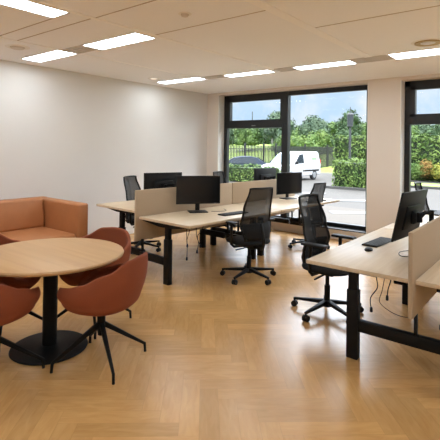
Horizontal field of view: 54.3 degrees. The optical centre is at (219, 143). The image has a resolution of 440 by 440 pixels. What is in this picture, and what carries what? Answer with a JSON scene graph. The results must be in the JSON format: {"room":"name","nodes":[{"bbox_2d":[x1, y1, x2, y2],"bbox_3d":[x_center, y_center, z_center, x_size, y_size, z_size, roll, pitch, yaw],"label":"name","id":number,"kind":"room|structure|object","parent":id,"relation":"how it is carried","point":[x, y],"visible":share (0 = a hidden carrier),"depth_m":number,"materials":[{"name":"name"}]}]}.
{"room":"open-plan office","nodes":[
{"label":"open-plan office","id":0,"kind":"room"},
{"bbox_2d":[0,60,207,234],"bbox_3d":[-3.531,0.207,5.757,0.300,2.800,11.200,0,-1,39],"label":"wall","id":1,"kind":"structure","parent":0,"point":[65,135],"depth_m":7.21,"materials":[{"name":"white paint"}]},
{"bbox_2d":[0,224,439,439],"bbox_3d":[0.208,1.729,2.678,10.000,0.200,10.900,0,-1,39],"label":"floor","id":2,"kind":"structure","parent":0,"point":[222,360],"depth_m":3.12,"materials":[{"name":"brown wood"}]},
{"bbox_2d":[0,234,41,344],"bbox_3d":[-1.843,1.203,3.641,0.624,0.814,0.632,1,-1,24],"label":"tub chair","id":3,"kind":"object","parent":2,"relation":"on","point":[15,282],"visible":0.32,"depth_m":3.53,"materials":[{"name":"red fabric"}]},
{"bbox_2d":[13,277,30,279],"bbox_3d":[-1.813,1.147,3.629,0.457,0.057,0.457,1,-1,24],"label":"seat cushion","id":4,"kind":"object","parent":3,"relation":"on","point":[18,278],"depth_m":3.59,"materials":[{"name":"orange fabric"}]},
{"bbox_2d":[0,282,44,368],"bbox_3d":[-1.586,1.200,2.936,0.632,0.814,0.624,1,-1,22],"label":"tub chair","id":5,"kind":"object","parent":2,"relation":"on","point":[15,303],"visible":1,"depth_m":2.81,"materials":[{"name":"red fabric"}]},
{"bbox_2d":[0,196,87,240],"bbox_3d":[-2.783,1.188,5.427,1.150,0.853,1.810,0,-1,39],"label":"sofa","id":6,"kind":"object","parent":2,"relation":"on","point":[41,217],"visible":0.48,"depth_m":5.82,"materials":[{"name":"orange fabric"}]},
{"bbox_2d":[0,197,43,231],"bbox_3d":[-2.803,0.984,5.921,0.170,0.430,0.734,-10,-7,38],"label":"cushion","id":7,"kind":"object","parent":6,"relation":"on","point":[25,213],"depth_m":5.89,"materials":[{"name":"leather"}]},
{"bbox_2d":[0,226,75,240],"bbox_3d":[-2.440,1.268,5.625,0.840,0.185,0.734,0,-1,39],"label":"seat cushion","id":8,"kind":"object","parent":6,"relation":"on","point":[26,233],"depth_m":5.65,"materials":[{"name":"fabric"}]},
{"bbox_2d":[0,238,123,365],"bbox_3d":[-1.347,1.239,3.404,1.132,0.751,1.132,0,-1,39],"label":"round table","id":9,"kind":"object","parent":2,"relation":"on","point":[50,258],"visible":0.93,"depth_m":3.35,"materials":[{"name":"brown wood"}]},
{"bbox_2d":[57,227,131,338],"bbox_3d":[-1.145,1.215,3.903,0.632,0.814,0.624,1,-1,25],"label":"tub chair","id":10,"kind":"object","parent":2,"relation":"on","point":[120,236],"visible":0.28,"depth_m":3.97,"materials":[{"name":"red fabric"}]},
{"bbox_2d":[69,271,84,275],"bbox_3d":[-1.157,1.158,3.875,0.457,0.057,0.457,1,-1,25],"label":"seat cushion","id":11,"kind":"object","parent":10,"relation":"on","point":[79,273],"depth_m":3.72,"materials":[{"name":"orange fabric"}]},
{"bbox_2d":[50,252,147,384],"bbox_3d":[-0.866,1.212,3.188,0.624,0.814,0.632,1,-1,16],"label":"tub chair","id":12,"kind":"object","parent":2,"relation":"on","point":[106,291],"visible":1,"depth_m":2.96,"materials":[{"name":"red fabric"}]},
{"bbox_2d":[123,175,160,251],"bbox_3d":[-1.215,1.080,6.697,0.698,1.136,0.702,1,-1,21],"label":"office chair","id":13,"kind":"object","parent":2,"relation":"on","point":[131,184],"visible":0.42,"depth_m":6.75,"materials":[{"name":"black fabric"}]},
{"bbox_2d":[96,200,224,255],"bbox_3d":[-0.784,1.250,6.299,0.910,0.800,1.790,0,-1,42],"label":"desk","id":14,"kind":"object","parent":2,"relation":"on","point":[123,207],"visible":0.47,"depth_m":5.83,"materials":[{"name":"brown wood"}]},
{"bbox_2d":[144,172,181,189],"bbox_3d":[-0.733,0.624,5.864,0.580,0.445,0.220,1,-1,-33],"label":"monitor","id":15,"kind":"object","parent":14,"relation":"on","point":[168,179],"visible":0.4,"depth_m":5.89,"materials":[{"name":"black plastic"}]},
{"bbox_2d":[139,204,280,284],"bbox_3d":[-0.081,1.286,5.668,0.910,0.735,1.790,0,-1,42],"label":"desk","id":16,"kind":"object","parent":2,"relation":"on","point":[180,219],"visible":0.73,"depth_m":5.15,"materials":[{"name":"brown wood"}]},
{"bbox_2d":[134,183,231,240],"bbox_3d":[-0.438,0.909,5.976,0.031,0.635,1.830,0,-1,42],"label":"privacy screen","id":17,"kind":"object","parent":16,"relation":"attached to","point":[148,202],"visible":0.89,"depth_m":5.57,"materials":[{"name":"beige fabric"}]},
{"bbox_2d":[176,176,219,212],"bbox_3d":[-0.295,0.673,5.755,0.600,0.488,0.190,1,-1,-15],"label":"monitor","id":18,"kind":"object","parent":16,"relation":"on","point":[197,190],"visible":1,"depth_m":5.71,"materials":[{"name":"black plastic"}]},
{"bbox_2d":[218,211,242,215],"bbox_3d":[0.175,0.913,5.614,0.440,0.018,0.140,1,-1,-43],"label":"keyboard","id":19,"kind":"object","parent":16,"relation":"on","point":[235,212],"visible":0.93,"depth_m":5.54,"materials":[{"name":"black plastic"}]},
{"bbox_2d":[213,171,239,228],"bbox_3d":[0.147,1.115,8.353,0.704,1.136,0.693,0,-1,33],"label":"office chair","id":20,"kind":"object","parent":2,"relation":"on","point":[215,173],"visible":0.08,"depth_m":8.52,"materials":[{"name":"black fabric"}]},
{"bbox_2d":[220,187,275,284],"bbox_3d":[0.381,1.088,5.291,0.707,1.136,0.687,1,-1,-34],"label":"office chair","id":21,"kind":"object","parent":2,"relation":"on","point":[255,227],"visible":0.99,"depth_m":5.12,"materials":[{"name":"black fabric"}]},
{"bbox_2d":[210,216,289,244],"bbox_3d":[0.418,1.280,7.639,0.910,0.800,1.790,0,-1,42],"label":"desk","id":22,"kind":"object","parent":2,"relation":"on","point":[277,219],"visible":0.26,"depth_m":7.05,"materials":[{"name":"black metal"}]},
{"bbox_2d":[254,168,275,180],"bbox_3d":[0.881,0.664,7.658,0.580,0.445,0.220,1,-1,-41],"label":"monitor","id":23,"kind":"object","parent":22,"relation":"on","point":[259,173],"visible":0.42,"depth_m":7.67,"materials":[{"name":"black plastic"}]},
{"bbox_2d":[236,195,339,255],"bbox_3d":[1.121,1.316,7.007,0.910,0.735,1.790,0,-1,42],"label":"desk","id":24,"kind":"object","parent":2,"relation":"on","point":[284,205],"visible":0.37,"depth_m":6.75,"materials":[{"name":"brown wood"}]},
{"bbox_2d":[232,179,294,221],"bbox_3d":[0.784,0.940,7.338,0.031,0.635,1.800,0,-1,42],"label":"privacy screen","id":25,"kind":"object","parent":24,"relation":"attached to","point":[240,190],"visible":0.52,"depth_m":6.94,"materials":[{"name":"beige fabric"}]},
{"bbox_2d":[276,172,301,199],"bbox_3d":[1.183,0.726,7.439,0.580,0.455,0.190,1,-1,-33],"label":"monitor","id":26,"kind":"object","parent":24,"relation":"on","point":[287,183],"visible":1,"depth_m":7.40,"materials":[{"name":"black plastic"}]},
{"bbox_2d":[288,182,329,248],"bbox_3d":[1.445,1.154,7.031,0.672,1.068,0.672,1,-1,-44],"label":"office chair","id":27,"kind":"object","parent":2,"relation":"on","point":[318,188],"visible":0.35,"depth_m":6.88,"materials":[{"name":"black fabric"}]},
{"bbox_2d":[291,194,363,321],"bbox_3d":[1.038,1.087,4.200,0.706,1.136,0.692,0,-1,44],"label":"office chair","id":28,"kind":"object","parent":2,"relation":"on","point":[316,233],"visible":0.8,"depth_m":4.27,"materials":[{"name":"black fabric"}]},
{"bbox_2d":[306,228,419,359],"bbox_3d":[1.535,1.291,3.809,0.790,0.735,1.790,0,-1,39],"label":"desk","id":29,"kind":"object","parent":2,"relation":"on","point":[385,262],"visible":0.74,"depth_m":3.29,"materials":[{"name":"brown wood"}]},
{"bbox_2d":[364,247,372,251],"bbox_3d":[1.280,0.906,3.694,0.068,0.025,0.116,0,-1,29],"label":"computer mouse","id":30,"kind":"object","parent":29,"relation":"on","point":[368,249],"visible":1,"depth_m":3.66,"materials":[{"name":"black plastic"}]},
{"bbox_2d":[370,277,377,311],"bbox_3d":[1.250,1.175,3.483,0.088,0.369,0.029,1,-1,-28],"label":"power cable","id":31,"kind":"object","parent":29,"relation":"hanging from","point":[371,307],"visible":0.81,"depth_m":3.47,"materials":[{"name":"black plastic"}]},
{"bbox_2d":[362,237,390,247],"bbox_3d":[1.477,0.915,3.997,0.140,0.018,0.440,0,-1,42],"label":"keyboard","id":32,"kind":"object","parent":29,"relation":"on","point":[380,241],"visible":0.98,"depth_m":3.93,"materials":[{"name":"black plastic"}]},
{"bbox_2d":[386,280,390,300],"bbox_3d":[1.367,1.132,3.477,0.044,0.279,0.023,1,-1,23],"label":"power cable","id":33,"kind":"object","parent":29,"relation":"hanging from","point":[387,296],"visible":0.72,"depth_m":3.47,"materials":[{"name":"black plastic"}]},
{"bbox_2d":[379,279,407,317],"bbox_3d":[1.435,1.217,3.433,0.306,0.328,0.017,0,-1,28],"label":"power cable","id":34,"kind":"object","parent":29,"relation":"hanging from","point":[384,279],"visible":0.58,"depth_m":3.48,"materials":[{"name":"black plastic"}]},
{"bbox_2d":[394,281,407,285],"bbox_3d":[1.734,1.026,3.655,0.136,0.073,1.200,0,-1,39],"label":"cable tray","id":35,"kind":"object","parent":29,"relation":"on","point":[395,282],"depth_m":3.21,"materials":[{"name":"black metal"}]},
{"bbox_2d":[391,189,433,241],"bbox_3d":[1.671,0.660,3.583,0.262,0.526,0.580,0,-1,44],"label":"monitor","id":36,"kind":"object","parent":29,"relation":"on","point":[410,213],"visible":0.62,"depth_m":3.57,"materials":[{"name":"black plastic"}]},
{"bbox_2d":[383,215,438,228],"bbox_3d":[2.661,1.320,5.219,0.790,0.735,1.790,0,-1,39],"label":"desk","id":37,"kind":"object","parent":2,"relation":"on","point":[425,219],"visible":0.02,"depth_m":5.16,"materials":[{"name":"brown wood"}]},
{"bbox_2d":[414,182,439,211],"bbox_3d":[3.037,1.133,6.103,0.705,1.136,0.693,0,-1,37],"label":"office chair","id":38,"kind":"object","parent":2,"relation":"on","point":[418,185],"visible":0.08,"depth_m":6.34,"materials":[{"name":"black plastic"}]},
{"bbox_2d":[416,260,439,354],"bbox_3d":[2.157,1.294,3.313,0.810,0.735,1.790,0,-1,39],"label":"desk","id":39,"kind":"object","parent":2,"relation":"on","point":[430,278],"visible":1,"depth_m":2.94,"materials":[{"name":"brown wood"}]},
{"bbox_2d":[408,216,439,319],"bbox_3d":[1.842,0.887,3.560,0.030,0.575,1.900,0,-1,39],"label":"privacy screen","id":40,"kind":"object","parent":39,"relation":"attached to","point":[423,241],"visible":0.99,"depth_m":2.98,"materials":[{"name":"beige fabric"}]},
{"bbox_2d":[0,0,439,85],"bbox_3d":[0.281,-1.320,2.746,10.000,0.300,11.000,0,-1,39],"label":"ceiling","id":41,"kind":"structure","parent":0,"point":[263,38],"depth_m":4.49,"materials":[{"name":"beige paint"}]},
{"bbox_2d":[5,44,29,49],"bbox_3d":[-2.479,-1.169,5.253,0.286,0.028,0.286,0,-1,39],"label":"ceiling speaker","id":42,"kind":"object","parent":41,"relation":"attached to","point":[12,46],"visible":1,"depth_m":5.21,"materials":[{"name":"white plastic"}]},
{"bbox_2d":[0,13,68,35],"bbox_3d":[-1.907,-1.183,4.310,1.430,0.003,0.012,0,-1,39],"label":"trim","id":43,"kind":"structure","parent":41,"relation":"attached to","point":[68,13],"depth_m":4.29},
{"bbox_2d":[0,0,69,17],"bbox_3d":[-1.825,-1.186,3.452,0.274,0.012,1.204,0,-1,39],"label":"recessed light","id":44,"kind":"object","parent":41,"relation":"in","point":[26,5],"visible":1,"depth_m":3.72,"materials":[{"name":"white plastic"}]},
{"bbox_2d":[21,50,76,61],"bbox_3d":[-2.297,-1.170,5.745,0.934,0.012,0.289,0,-1,39],"label":"recessed light","id":45,"kind":"object","parent":41,"relation":"in","point":[54,54],"visible":0.96,"depth_m":5.72,"materials":[{"name":"white plastic"}]},
{"bbox_2d":[17,19,89,40],"bbox_3d":[-1.770,-1.180,4.482,1.430,0.003,0.012,0,-1,39],"label":"trim","id":46,"kind":"structure","parent":41,"relation":"attached to","point":[87,19],"depth_m":4.44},
{"bbox_2d":[62,45,98,53],"bbox_3d":[-1.735,-1.165,5.328,0.450,0.014,0.255,0,-1,39],"label":"ceiling vent","id":47,"kind":"object","parent":41,"relation":"in","point":[79,49],"visible":1,"depth_m":5.30,"materials":[{"name":"grey metal"}]},
{"bbox_2d":[0,37,208,80],"bbox_3d":[-2.946,-1.197,4.187,0.030,0.006,8.830,0,-1,39],"label":"trim","id":48,"kind":"structure","parent":41,"relation":"attached to","point":[0,37],"depth_m":5.79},
{"bbox_2d":[82,32,155,49],"bbox_3d":[-1.168,-1.163,4.891,0.964,0.012,0.294,0,-1,39],"label":"recessed light","id":49,"kind":"object","parent":41,"relation":"in","point":[133,37],"visible":1,"depth_m":4.85,"materials":[{"name":"white plastic"}]},
{"bbox_2d":[95,0,155,17],"bbox_3d":[-0.615,-1.173,3.573,1.390,0.003,0.012,0,-1,39],"label":"trim","id":50,"kind":"structure","parent":41,"relation":"attached to","point":[152,0],"depth_m":3.72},
{"bbox_2d":[29,0,279,71],"bbox_3d":[-1.789,-1.190,3.263,0.055,0.006,8.830,0,-1,39],"label":"trim","id":51,"kind":"structure","parent":41,"relation":"attached to","point":[36,1],"depth_m":4.49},
{"bbox_2d":[156,77,205,83],"bbox_3d":[-0.704,-1.129,7.693,1.014,0.012,0.254,0,-1,39],"label":"recessed light","id":52,"kind":"object","parent":41,"relation":"in","point":[191,78],"visible":0.93,"depth_m":7.67,"materials":[{"name":"white plastic"}]},
{"bbox_2d":[178,12,191,17],"bbox_3d":[-0.316,-1.153,3.859,0.122,0.028,0.122,0,-1,39],"label":"smoke detector","id":53,"kind":"object","parent":41,"relation":"attached to","point":[183,14],"visible":1,"depth_m":3.83,"materials":[{"name":"white plastic"}]},
{"bbox_2d":[156,10,265,34],"bbox_3d":[-0.147,-1.160,4.159,1.390,0.003,0.012,0,-1,39],"label":"trim","id":54,"kind":"structure","parent":41,"relation":"attached to","point":[263,10],"depth_m":4.09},
{"bbox_2d":[200,75,226,79],"bbox_3d":[-0.090,-1.124,7.268,0.460,0.014,0.230,0,-1,39],"label":"ceiling vent","id":55,"kind":"object","parent":41,"relation":"in","point":[214,76],"visible":1,"depth_m":7.25,"materials":[{"name":"grey metal"}]},
{"bbox_2d":[223,69,275,76],"bbox_3d":[0.456,-1.121,6.870,0.874,0.012,0.234,0,-1,39],"label":"recessed light","id":56,"kind":"object","parent":41,"relation":"in","point":[266,70],"visible":1,"depth_m":6.84,"materials":[{"name":"white plastic"}]},
{"bbox_2d":[274,67,297,71],"bbox_3d":[0.992,-1.117,6.468,0.310,0.014,0.230,0,-1,39],"label":"ceiling vent","id":57,"kind":"object","parent":41,"relation":"in","point":[285,68],"visible":0.97,"depth_m":6.43,"materials":[{"name":"grey metal"}]},
{"bbox_2d":[245,0,376,61],"bbox_3d":[-0.637,-1.183,2.343,0.100,0.006,8.830,0,-1,39],"label":"trim","id":58,"kind":"structure","parent":41,"relation":"attached to","point":[258,3],"depth_m":4.15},
{"bbox_2d":[292,60,357,69],"bbox_3d":[1.477,-1.115,6.109,0.879,0.012,0.269,0,-1,39],"label":"recessed light","id":59,"kind":"object","parent":41,"relation":"in","point":[344,62],"visible":0.94,"depth_m":6.10,"materials":[{"name":"white plastic"}]},
{"bbox_2d":[349,55,392,62],"bbox_3d":[1.996,-1.111,5.666,0.480,0.014,0.290,0,-1,39],"label":"ceiling vent","id":60,"kind":"object","parent":41,"relation":"in","point":[381,57],"visible":1,"depth_m":5.63,"materials":[{"name":"grey metal"}]},
{"bbox_2d":[315,5,439,27],"bbox_3d":[1.471,-1.141,3.814,1.350,0.003,0.012,0,-1,39],"label":"trim","id":61,"kind":"structure","parent":41,"relation":"attached to","point":[438,5],"depth_m":3.85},
{"bbox_2d":[387,47,439,59],"bbox_3d":[2.557,-1.109,5.199,0.924,0.012,0.364,0,-1,39],"label":"recessed light","id":62,"kind":"object","parent":41,"relation":"in","point":[432,51],"visible":1,"depth_m":5.28,"materials":[{"name":"white plastic"}]},
{"bbox_2d":[411,38,439,46],"bbox_3d":[2.302,-1.113,4.750,0.347,0.018,0.347,0,-1,39],"label":"ceiling vent","id":63,"kind":"object","parent":41,"relation":"in","point":[431,41],"visible":1,"depth_m":4.71,"materials":[{"name":"white plastic"}]},
{"bbox_2d":[207,73,439,240],"bbox_3d":[3.478,0.314,6.764,9.400,2.800,0.320,0,-1,39],"label":"wall","id":64,"kind":"structure","parent":0,"point":[384,95],"depth_m":7.22,"materials":[{"name":"beige paint"}]},
{"bbox_2d":[217,95,367,233],"bbox_3d":[1.299,0.245,8.434,3.290,2.580,0.205,0,-1,39],"label":"trim","id":65,"kind":"structure","parent":64,"relation":"attached to","point":[220,98],"depth_m":9.43,"materials":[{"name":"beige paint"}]},
{"bbox_2d":[223,85,367,233],"bbox_3d":[1.329,0.245,8.471,3.266,2.580,0.295,0,-1,39],"label":"window","id":66,"kind":"structure","parent":64,"relation":"in","point":[284,122],"depth_m":8.59,"materials":[{"name":"grey metal"}]},
{"bbox_2d":[162,55,439,93],"bbox_3d":[2.936,-1.099,6.074,9.400,0.004,1.460,0,-1,39],"label":"trim","id":67,"kind":"structure","parent":64,"relation":"attached to","point":[425,65],"depth_m":7.03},
{"bbox_2d":[400,80,404,198],"bbox_3d":[4.316,0.263,6.026,3.370,2.580,0.205,0,-1,39],"label":"trim","id":68,"kind":"structure","parent":64,"relation":"attached to","point":[402,104],"depth_m":7.05,"materials":[{"name":"white paint"}]},
{"bbox_2d":[404,79,439,192],"bbox_3d":[4.345,0.264,6.063,3.346,2.580,0.295,0,-1,39],"label":"window","id":69,"kind":"structure","parent":64,"relation":"in","point":[411,87],"depth_m":7.09,"materials":[{"name":"grey metal"}]},
{"label":"outside","id":70,"kind":"structure","parent":0,"visible":0},
{"bbox_2d":[229,172,439,209],"bbox_3d":[1.345,2.418,25.748,110.000,0.300,30.000,0,-1,39],"label":"asphalt","id":71,"kind":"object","parent":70,"point":[433,195],"depth_m":19.49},
{"bbox_2d":[229,156,267,167],"bbox_3d":[1.456,1.591,30.036,4.541,1.440,2.060,1,-1,0],"label":"car","id":72,"kind":"object","parent":71,"relation":"on","point":[241,160],"visible":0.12,"depth_m":29.27,"materials":[{"name":"blue paint"}]},
{"bbox_2d":[229,163,280,181],"bbox_3d":[1.216,1.732,25.555,5.370,1.193,1.242,0,-1,39],"label":"hedge","id":73,"kind":"object","parent":71,"relation":"on","point":[240,173],"visible":0.46,"depth_m":24.96,"materials":[{"name":"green plant"}]},
{"bbox_2d":[229,143,334,167],"bbox_3d":[5.550,1.217,37.225,13.996,2.440,0.131,1,-1,-32],"label":"iron fence","id":74,"kind":"object","parent":71,"relation":"on","point":[241,151],"visible":0.3,"depth_m":36.52,"materials":[{"name":"black metal"}]},
{"bbox_2d":[262,151,320,179],"bbox_3d":[4.593,1.416,27.646,2.120,1.830,4.455,0,-1,42],"label":"van","id":75,"kind":"object","parent":71,"relation":"on","point":[306,162],"visible":0.59,"depth_m":27.32,"materials":[{"name":"white paint"}]},
{"bbox_2d":[326,186,365,190],"bbox_3d":[7.195,2.240,20.732,4.600,0.120,0.250,0,-1,39],"label":"kerb","id":76,"kind":"object","parent":71,"relation":"on","point":[329,187],"depth_m":21.30,"materials":[{"name":"grey concrete"}]},
{"bbox_2d":[331,157,365,187],"bbox_3d":[7.387,1.536,21.717,3.427,1.665,1.543,0,-1,39],"label":"hedge","id":77,"kind":"object","parent":71,"relation":"on","point":[348,173],"visible":0.53,"depth_m":21.70,"materials":[{"name":"green plant"}]},
{"bbox_2d":[347,107,353,158],"bbox_3d":[7.635,0.099,25.199,0.440,4.500,0.440,1,-1,1],"label":"lamp post","id":78,"kind":"object","parent":71,"relation":"on","point":[350,116],"visible":0.82,"depth_m":25.13,"materials":[{"name":"grey metal"}]},
{"bbox_2d":[337,199,365,201],"bbox_3d":[5.356,2.218,16.665,1.500,0.012,0.550,1,-1,1],"label":"road marking","id":79,"kind":"object","parent":71,"relation":"on","point":[337,199],"visible":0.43,"depth_m":16.62,"materials":[{"name":"white paint"}]},
{"bbox_2d":[332,133,439,181],"bbox_3d":[15.373,0.903,27.587,16.768,3.395,2.039,0,-1,39],"label":"hedge","id":80,"kind":"object","parent":71,"relation":"on","point":[428,147],"visible":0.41,"depth_m":28.66,"materials":[{"name":"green plant"}]},
{"bbox_2d":[411,163,421,179],"bbox_3d":[12.147,1.750,27.300,1.292,1.059,1.133,0,-1,39],"label":"shrub","id":81,"kind":"object","parent":71,"relation":"on","point":[415,172],"visible":0.67,"depth_m":26.96,"materials":[{"name":"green plant"}]},
{"bbox_2d":[411,182,439,186],"bbox_3d":[17.504,2.353,18.740,18.200,0.140,2.000,0,-1,39],"label":"grass verge","id":82,"kind":"structure","parent":71,"relation":"on","point":[412,183],"depth_m":23.52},
{"bbox_2d":[411,185,439,189],"bbox_3d":[17.068,2.346,17.552,19.200,0.120,0.200,0,-1,39],"label":"kerb","id":83,"kind":"object","parent":71,"relation":"on","point":[412,186],"depth_m":22.40,"materials":[{"name":"grey concrete"}]},
{"bbox_2d":[431,163,439,179],"bbox_3d":[13.824,1.746,26.845,1.125,1.088,1.016,0,-1,39],"label":"shrub","id":84,"kind":"object","parent":71,"relation":"on","point":[436,166],"visible":1,"depth_m":26.77,"materials":[{"name":"yellow plant"}]},
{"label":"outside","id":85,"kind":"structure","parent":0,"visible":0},
{"bbox_2d":[229,144,334,172],"bbox_3d":[15.675,1.536,75.751,150.000,2.867,70.000,0,-1,39],"label":"field","id":86,"kind":"structure","parent":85,"point":[324,169],"depth_m":54.24,"materials":[{"name":"green plant"}]},
{"bbox_2d":[229,129,234,144],"bbox_3d":[2.038,-1.491,75.062,4.593,4.050,5.094,1,-1,-10],"label":"tree","id":87,"kind":"object","parent":86,"relation":"on","point":[231,130],"visible":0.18,"depth_m":73.61,"materials":[{"name":"green plant"}]},
{"bbox_2d":[232,128,260,145],"bbox_3d":[3.795,-1.270,61.045,4.022,3.426,4.972,1,-1,11],"label":"tree","id":88,"kind":"object","parent":86,"relation":"on","point":[250,136],"visible":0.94,"depth_m":59.63,"materials":[{"name":"green plant"}]},
{"bbox_2d":[257,128,270,143],"bbox_3d":[7.631,-1.553,74.837,4.016,4.193,4.398,1,-1,-19],"label":"tree","id":89,"kind":"object","parent":86,"relation":"on","point":[263,140],"visible":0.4,"depth_m":73.60,"materials":[{"name":"green plant"}]},
{"bbox_2d":[261,110,296,140],"bbox_3d":[8.211,-2.238,61.032,4.852,5.084,4.407,0,-1,31],"label":"tree","id":90,"kind":"object","parent":86,"relation":"on","point":[271,133],"visible":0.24,"depth_m":60.58,"materials":[{"name":"green plant"}]},
{"bbox_2d":[271,135,293,150],"bbox_3d":[8.142,0.004,53.118,3.914,2.647,3.264,0,-1,39],"label":"tree","id":91,"kind":"object","parent":86,"relation":"on","point":[278,140],"visible":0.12,"depth_m":52.48,"materials":[{"name":"green plant"}]},
{"bbox_2d":[290,125,301,135],"bbox_3d":[13.543,-1.315,75.077,4.200,3.979,4.088,1,-1,-32],"label":"tree","id":92,"kind":"object","parent":86,"relation":"on","point":[295,132],"visible":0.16,"depth_m":73.68,"materials":[{"name":"green plant"}]},
{"bbox_2d":[290,135,324,152],"bbox_3d":[9.634,0.476,46.931,4.135,3.069,3.390,0,-1,39],"label":"tree","id":93,"kind":"object","parent":86,"relation":"on","point":[299,141],"visible":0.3,"depth_m":46.28,"materials":[{"name":"green plant"}]},
{"bbox_2d":[297,114,330,137],"bbox_3d":[13.281,-1.841,60.880,5.219,4.709,4.688,0,-1,39],"label":"tree","id":94,"kind":"object","parent":86,"relation":"on","point":[310,124],"visible":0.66,"depth_m":59.90,"materials":[{"name":"green plant"}]},
{"bbox_2d":[307,129,333,153],"bbox_3d":[12.372,-0.198,51.959,3.964,3.179,3.030,1,-1,-1],"label":"tree","id":95,"kind":"object","parent":86,"relation":"on","point":[322,137],"visible":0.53,"depth_m":51.14,"materials":[{"name":"green plant"}]},
{"bbox_2d":[327,120,337,135],"bbox_3d":[19.086,-1.688,74.941,4.269,4.776,4.626,1,-1,-17],"label":"tree","id":96,"kind":"object","parent":86,"relation":"on","point":[332,123],"visible":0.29,"depth_m":73.43,"materials":[{"name":"green plant"}]},
{"bbox_2d":[329,127,360,155],"bbox_3d":[13.343,0.075,45.609,3.787,3.857,3.743,0,-1,39],"label":"tree","id":97,"kind":"object","parent":86,"relation":"on","point":[344,131],"visible":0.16,"depth_m":45.96,"materials":[{"name":"green plant"}]},
{"bbox_2d":[334,109,362,134],"bbox_3d":[18.391,-2.216,61.144,4.008,5.511,4.038,0,-1,39],"label":"tree","id":98,"kind":"object","parent":86,"relation":"on","point":[342,123],"visible":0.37,"depth_m":60.31,"materials":[{"name":"green plant"}]},
{"bbox_2d":[359,121,365,134],"bbox_3d":[25.568,-1.613,74.910,4.825,4.681,4.100,0,-1,39],"label":"tree","id":99,"kind":"object","parent":86,"relation":"on","point":[362,125],"visible":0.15,"depth_m":74.26,"materials":[{"name":"green plant"}]},
{"bbox_2d":[411,125,421,137],"bbox_3d":[26.442,-1.217,60.944,4.454,3.776,5.009,1,-1,3],"label":"tree","id":100,"kind":"object","parent":86,"relation":"on","point":[414,128],"visible":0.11,"depth_m":59.18,"materials":[{"name":"green plant"}]},
{"bbox_2d":[417,125,432,133],"bbox_3d":[35.638,-1.542,74.809,4.744,4.943,4.311,0,-1,39],"label":"tree","id":101,"kind":"object","parent":86,"relation":"on","point":[421,128],"visible":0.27,"depth_m":73.84,"materials":[{"name":"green plant"}]},
{"bbox_2d":[422,124,439,136],"bbox_3d":[31.669,-1.423,61.248,5.100,4.192,4.056,1,-1,1],"label":"tree","id":102,"kind":"object","parent":86,"relation":"on","point":[435,130],"visible":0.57,"depth_m":60.89,"materials":[{"name":"green plant"}]},
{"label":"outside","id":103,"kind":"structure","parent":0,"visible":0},
{"bbox_2d":[279,205,365,225],"bbox_3d":[2.881,2.197,11.641,70.000,0.112,6.540,0,-1,39],"label":"paving","id":104,"kind":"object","parent":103,"point":[357,219],"depth_m":12.77,"materials":[{"name":"concrete"}]},
{"bbox_2d":[329,211,365,213],"bbox_3d":[4.220,2.171,13.478,1.500,0.012,0.550,1,-1,1],"label":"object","id":105,"kind":"structure","parent":104,"relation":"on","point":[332,212],"depth_m":13.47,"materials":[{"name":"white paint"}]},
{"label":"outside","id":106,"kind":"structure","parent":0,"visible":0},
{"bbox_2d":[419,158,433,177],"bbox_3d":[13.235,1.591,27.612,1.254,1.295,1.106,0,-1,39],"label":"shrub","id":107,"kind":"object","parent":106,"point":[426,166],"visible":0.83,"depth_m":27.39,"materials":[{"name":"orange plant"}]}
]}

